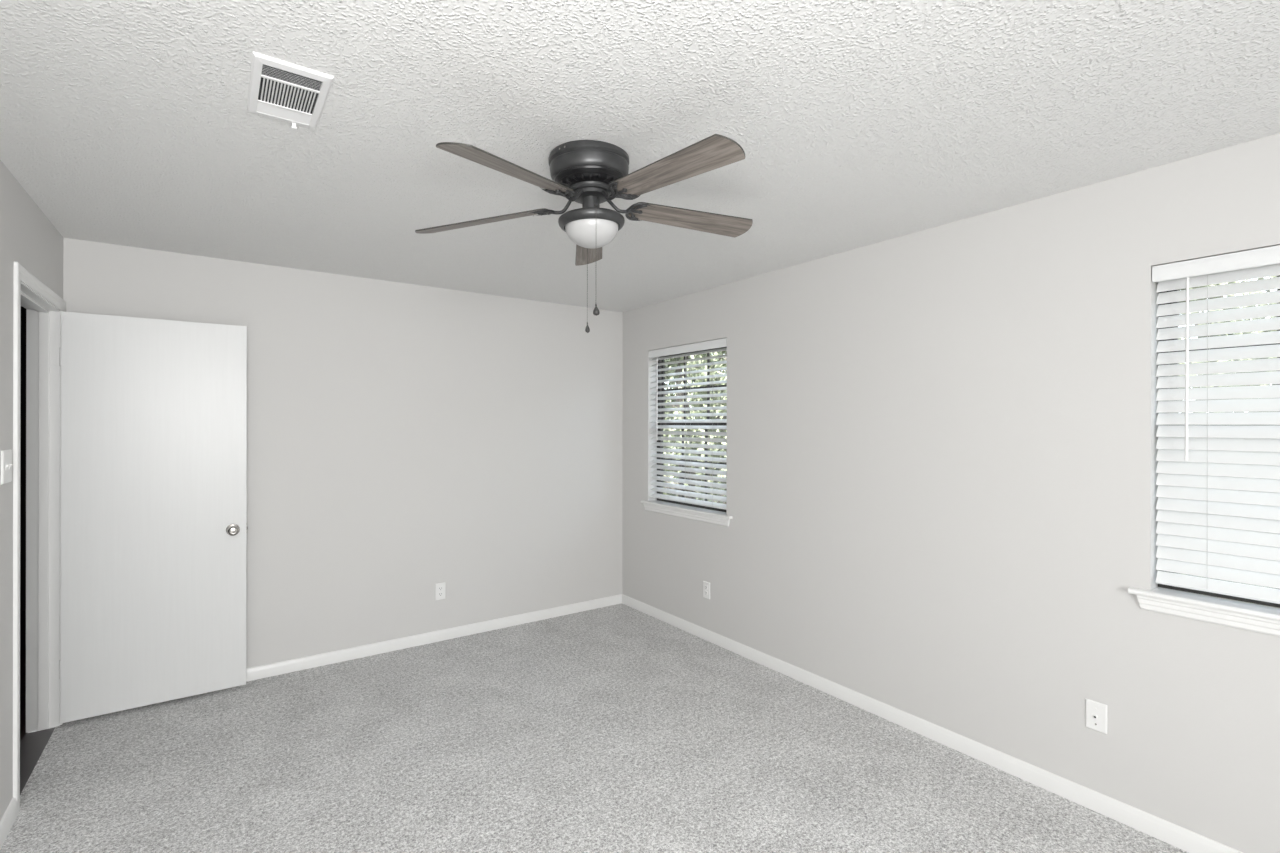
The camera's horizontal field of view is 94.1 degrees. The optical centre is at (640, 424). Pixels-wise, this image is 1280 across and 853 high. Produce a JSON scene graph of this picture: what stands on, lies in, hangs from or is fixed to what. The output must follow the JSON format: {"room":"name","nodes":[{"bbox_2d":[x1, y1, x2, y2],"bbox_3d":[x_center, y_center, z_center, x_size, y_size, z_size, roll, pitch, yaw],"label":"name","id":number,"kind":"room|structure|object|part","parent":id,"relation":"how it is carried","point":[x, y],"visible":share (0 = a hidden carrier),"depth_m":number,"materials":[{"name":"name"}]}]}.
{"room":"empty bedroom","nodes":[
{"label":"empty bedroom","id":0,"kind":"room"},
{"bbox_2d":[20,610,25,741],"bbox_3d":[-3.407,1.547,2.298,1.381,0.092,6.100,0,0,-36],"label":"floor","id":1,"kind":"structure","parent":0,"point":[22,612],"depth_m":3.59,"materials":[{"name":"black"}]},
{"bbox_2d":[20,727,54,793],"bbox_3d":[-2.706,1.505,2.598,0.107,0.017,0.777,0,0,-36],"label":"threshold","id":2,"kind":"object","parent":1,"relation":"on","point":[32,745],"visible":0.46,"depth_m":2.73,"materials":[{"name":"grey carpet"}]},
{"bbox_2d":[0,160,62,819],"bbox_3d":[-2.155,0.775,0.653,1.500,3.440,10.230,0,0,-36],"label":"wall","id":3,"kind":"structure","parent":0,"point":[28,238],"depth_m":2.24,"materials":[{"name":"white paint"}]},
{"bbox_2d":[1,449,12,483],"bbox_3d":[-2.321,0.154,2.188,0.015,0.122,0.116,0,0,-36],"label":"light switch","id":4,"kind":"object","parent":3,"relation":"attached to","point":[6,455],"visible":1,"depth_m":2.17,"materials":[{"name":"white plastic"}]},
{"bbox_2d":[0,797,17,849],"bbox_3d":[-0.512,1.460,-0.344,0.013,0.073,6.433,0,0,-36],"label":"baseboard","id":5,"kind":"structure","parent":3,"relation":"attached to","point":[10,815],"depth_m":2.18,"materials":[{"name":"white paint"}]},
{"bbox_2d":[13,262,65,813],"bbox_3d":[-2.694,0.436,2.606,0.131,2.115,0.903,0,0,-36],"label":"door frame","id":6,"kind":"structure","parent":3,"relation":"attached to","point":[43,306],"depth_m":2.90,"materials":[{"name":"white paint"}]},
{"bbox_3d":[-2.400,0.437,2.296,0.013,2.115,0.057,0,0,-36],"label":"casing","id":7,"kind":"part","parent":6,"relation":"part of","materials":[{"name":"white paint"}]},
{"bbox_3d":[-2.645,-0.593,2.640,0.013,0.057,0.903,0,0,-36],"label":"head casing","id":8,"kind":"part","parent":6,"relation":"part of","materials":[{"name":"white paint"}]},
{"bbox_3d":[-2.892,0.436,2.984,0.013,2.115,0.057,0,0,-36],"label":"casing","id":9,"kind":"part","parent":6,"relation":"part of","materials":[{"name":"white paint"}]},
{"bbox_2d":[50,311,247,722],"bbox_3d":[-2.565,0.458,3.154,0.812,2.028,0.162,0,0,-36],"label":"door","id":10,"kind":"structure","parent":6,"relation":"attached to","point":[154,527],"depth_m":3.13,"materials":[{"name":"white paint"}]},
{"bbox_3d":[-2.262,0.589,3.310,0.065,0.065,0.064,0,0,-36],"label":"knob","id":11,"kind":"part","parent":10,"relation":"part of","materials":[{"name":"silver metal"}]},
{"bbox_2d":[63,238,622,667],"bbox_3d":[-1.575,0.325,4.065,3.674,2.540,0.130,0,0,-36],"label":"wall","id":12,"kind":"structure","parent":0,"point":[404,440],"depth_m":3.97,"materials":[{"name":"white paint"}]},
{"bbox_2d":[246,594,621,681],"bbox_3d":[-1.536,1.459,4.007,3.411,0.073,0.013,0,0,-36],"label":"baseboard","id":13,"kind":"structure","parent":12,"relation":"attached to","point":[278,668],"depth_m":4.02,"materials":[{"name":"white paint"}]},
{"bbox_2d":[435,582,444,599],"bbox_3d":[-1.381,1.155,4.120,0.070,0.115,0.008,0,0,-36],"label":"power outlet","id":14,"kind":"object","parent":12,"relation":"attached to","point":[439,587],"visible":1,"depth_m":4.12,"materials":[{"name":"white plastic"}]},
{"bbox_2d":[0,603,1187,852],"bbox_3d":[0.597,1.549,1.018,3.426,0.100,7.357,0,0,-36],"label":"floor","id":15,"kind":"structure","parent":0,"point":[618,728],"depth_m":2.62,"materials":[{"name":"carpet"}]},
{"bbox_2d":[0,0,1279,311],"bbox_3d":[-0.663,-1.018,1.677,5.314,0.150,10.500,0,0,-36],"label":"ceiling","id":16,"kind":"structure","parent":0,"point":[856,124],"depth_m":1.83,"materials":[{"name":"white paint"}]},
{"bbox_2d":[247,52,333,129],"bbox_3d":[-1.006,-0.931,1.701,0.185,0.025,0.345,0,0,-36],"label":"ceiling vent","id":17,"kind":"object","parent":16,"relation":"in","point":[294,94],"visible":1,"depth_m":1.68,"materials":[{"name":"white metal"}]},
{"bbox_3d":[-1.076,-0.929,1.851,0.015,0.021,0.012,0,0,-36],"label":"damper lever","id":18,"kind":"part","parent":17,"relation":"part of","materials":[{"name":"white metal"}]},
{"bbox_2d":[415,134,752,332],"bbox_3d":[-0.199,-0.648,2.066,1.266,0.609,1.225,0,0,30],"label":"ceiling fan","id":19,"kind":"object","parent":16,"relation":"hanging from","point":[589,173],"visible":1,"depth_m":2.01,"materials":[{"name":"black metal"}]},
{"bbox_3d":[-0.580,-0.744,2.184,0.510,0.005,0.128,-6,14,10],"label":"fan blade","id":20,"kind":"part","parent":19,"relation":"part of","materials":[{"name":"brown wood"}]},
{"bbox_3d":[-0.376,-0.748,1.754,0.128,0.005,0.510,14,12,27],"label":"fan blade","id":21,"kind":"part","parent":19,"relation":"part of","materials":[{"name":"brown wood"}]},
{"bbox_3d":[-0.317,-0.777,2.137,0.177,0.053,0.109,-6,14,10],"label":"blade arm","id":22,"kind":"part","parent":19,"relation":"part of","materials":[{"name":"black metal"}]},
{"bbox_3d":[-0.244,-0.779,1.987,0.109,0.053,0.177,14,12,27],"label":"blade arm","id":23,"kind":"part","parent":19,"relation":"part of","materials":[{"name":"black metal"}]},
{"bbox_3d":[-0.194,-0.575,2.190,0.002,0.381,0.098,0,0,-6],"label":"pull chain","id":24,"kind":"part","parent":19,"relation":"part of","materials":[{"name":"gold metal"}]},
{"bbox_3d":[-0.215,-0.765,2.524,0.128,0.005,0.510,-16,-1,-6],"label":"fan blade","id":25,"kind":"part","parent":19,"relation":"part of","materials":[{"name":"brown wood"}]},
{"bbox_3d":[-0.170,-0.670,2.115,0.189,0.083,0.189,-3,1,-36],"label":"lamp shade","id":26,"kind":"part","parent":19,"relation":"part of","materials":[{"name":"white glass"}]},
{"bbox_3d":[-0.080,-0.786,2.005,0.109,0.053,0.177,15,-7,-41],"label":"blade arm","id":27,"kind":"part","parent":19,"relation":"part of","materials":[{"name":"black metal"}]},
{"bbox_3d":[-0.044,-0.791,2.173,0.177,0.053,0.109,1,-14,-24],"label":"blade arm","id":28,"kind":"part","parent":19,"relation":"part of","materials":[{"name":"black metal"}]},
{"bbox_3d":[0.096,-0.769,1.802,0.128,0.005,0.510,15,-7,-41],"label":"fan blade","id":29,"kind":"part","parent":19,"relation":"part of","materials":[{"name":"brown wood"}]},
{"bbox_3d":[0.201,-0.784,2.283,0.510,0.005,0.128,1,-14,-24],"label":"fan blade","id":30,"kind":"part","parent":19,"relation":"part of","materials":[{"name":"brown wood"}]},
{"bbox_2d":[622,133,1279,852],"bbox_3d":[2.083,0.331,2.000,0.130,2.540,7.487,0,0,-36],"label":"wall","id":31,"kind":"structure","parent":0,"point":[941,499],"depth_m":2.63,"materials":[{"name":"white paint"}]},
{"bbox_2d":[641,347,732,526],"bbox_3d":[0.360,0.048,4.377,0.162,1.266,1.001,0,0,-36],"label":"window","id":32,"kind":"structure","parent":31,"relation":"in","point":[680,509],"depth_m":4.40,"materials":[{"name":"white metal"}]},
{"bbox_3d":[0.342,0.616,4.364,0.118,0.019,1.001,0,0,-36],"label":"sill","id":33,"kind":"part","parent":32,"relation":"part of","materials":[{"name":"white paint"}]},
{"bbox_2d":[648,338,726,509],"bbox_3d":[0.340,-0.003,4.363,0.075,1.156,0.877,0,0,-36],"label":"window blind","id":34,"kind":"object","parent":32,"relation":"attached to","point":[718,343],"visible":0.84,"depth_m":4.34,"materials":[{"name":"white plastic"}]},
{"bbox_3d":[0.351,0.025,4.370,0.049,1.094,0.001,0,0,-36],"label":"ladder cord","id":35,"kind":"part","parent":34,"relation":"part of","materials":[{"name":"white fabric"}]},
{"bbox_3d":[0.350,0.560,4.370,0.046,0.031,0.865,0,0,-36],"label":"rail","id":36,"kind":"part","parent":34,"relation":"part of","materials":[{"name":"white plastic"}]},
{"bbox_3d":[0.408,0.011,4.412,0.044,1.191,0.885,0,0,-36],"label":"frame","id":37,"kind":"part","parent":32,"relation":"part of","materials":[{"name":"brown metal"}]},
{"bbox_3d":[0.400,0.278,4.406,0.016,0.596,0.825,0,0,-36],"label":"sash","id":38,"kind":"part","parent":32,"relation":"part of","materials":[{"name":"brown metal"}]},
{"bbox_3d":[0.417,-0.269,4.417,0.016,0.571,0.825,0,0,-36],"label":"sash","id":39,"kind":"part","parent":32,"relation":"part of","materials":[{"name":"brown metal"}]},
{"bbox_2d":[703,581,709,598],"bbox_3d":[0.460,1.153,4.146,0.008,0.115,0.070,0,0,-36],"label":"power outlet","id":40,"kind":"object","parent":31,"relation":"attached to","point":[706,585],"visible":1,"depth_m":4.14,"materials":[{"name":"white plastic"}]},
{"bbox_2d":[622,594,1242,852],"bbox_3d":[1.985,1.464,2.011,0.013,0.073,7.354,0,0,-36],"label":"baseboard","id":41,"kind":"structure","parent":31,"relation":"attached to","point":[1189,841],"depth_m":2.65,"materials":[{"name":"white paint"}]},
{"bbox_2d":[1085,698,1106,733],"bbox_3d":[1.769,1.135,2.313,0.015,0.112,0.070,0,0,-36],"label":"outlet","id":42,"kind":"object","parent":31,"relation":"attached to","point":[1095,712],"visible":1,"depth_m":2.31,"materials":[{"name":"white plastic"}]},
{"bbox_2d":[1128,275,1279,636],"bbox_3d":[2.169,0.051,1.851,0.162,1.266,1.003,0,0,-36],"label":"window","id":43,"kind":"structure","parent":31,"relation":"in","point":[1250,616],"depth_m":2.05,"materials":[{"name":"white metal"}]},
{"bbox_3d":[2.225,-0.266,1.891,0.016,0.571,0.827,0,0,-36],"label":"sash","id":44,"kind":"part","parent":43,"relation":"part of","materials":[{"name":"metal"}]},
{"bbox_3d":[2.150,0.619,1.838,0.118,0.019,1.003,0,0,-36],"label":"sill","id":45,"kind":"part","parent":43,"relation":"part of","materials":[{"name":"white paint"}]},
{"bbox_2d":[1152,245,1279,603],"bbox_3d":[2.148,0.003,1.836,0.073,1.163,0.879,0,0,-36],"label":"window blind","id":46,"kind":"object","parent":43,"relation":"attached to","point":[1218,481],"visible":1,"depth_m":2.06,"materials":[{"name":"white plastic"}]},
{"bbox_3d":[1.988,0.024,2.083,0.032,1.100,0.001,0,0,-36],"label":"ladder cord","id":47,"kind":"part","parent":46,"relation":"part of","materials":[{"name":"white fabric"}]},
{"bbox_3d":[2.159,0.562,1.844,0.034,0.045,0.867,0,0,-36],"label":"rail","id":48,"kind":"part","parent":46,"relation":"part of","materials":[{"name":"white plastic"}]},
{"label":"outside","id":49,"kind":"structure","parent":0,"visible":0},
{"bbox_2d":[663,465,1277,607],"bbox_3d":[23.893,2.184,29.405,66.907,0.200,100.000,0,0,-36],"label":"ground","id":50,"kind":"structure","parent":49,"point":[673,465],"depth_m":8.01,"materials":[{"name":"green plant"}]},
{"bbox_2d":[663,350,726,511],"bbox_3d":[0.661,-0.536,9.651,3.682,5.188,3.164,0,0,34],"label":"tree","id":51,"kind":"object","parent":50,"relation":"on","point":[725,351],"visible":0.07,"depth_m":8.81,"materials":[{"name":"green plant"}]},
{"bbox_2d":[1178,276,1274,412],"bbox_3d":[10.424,-2.201,10.173,6.769,8.539,6.428,0,0,-43],"label":"tree","id":52,"kind":"object","parent":50,"relation":"on","point":[1271,276],"visible":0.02,"depth_m":9.44,"materials":[{"name":"green plant"}]},
{"bbox_2d":[1179,276,1276,583],"bbox_3d":[5.475,-0.980,6.611,4.231,6.087,4.021,0,0,7],"label":"tree","id":53,"kind":"object","parent":50,"relation":"on","point":[1275,276],"visible":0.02,"depth_m":5.97,"materials":[{"name":"green plant"}]}
]}

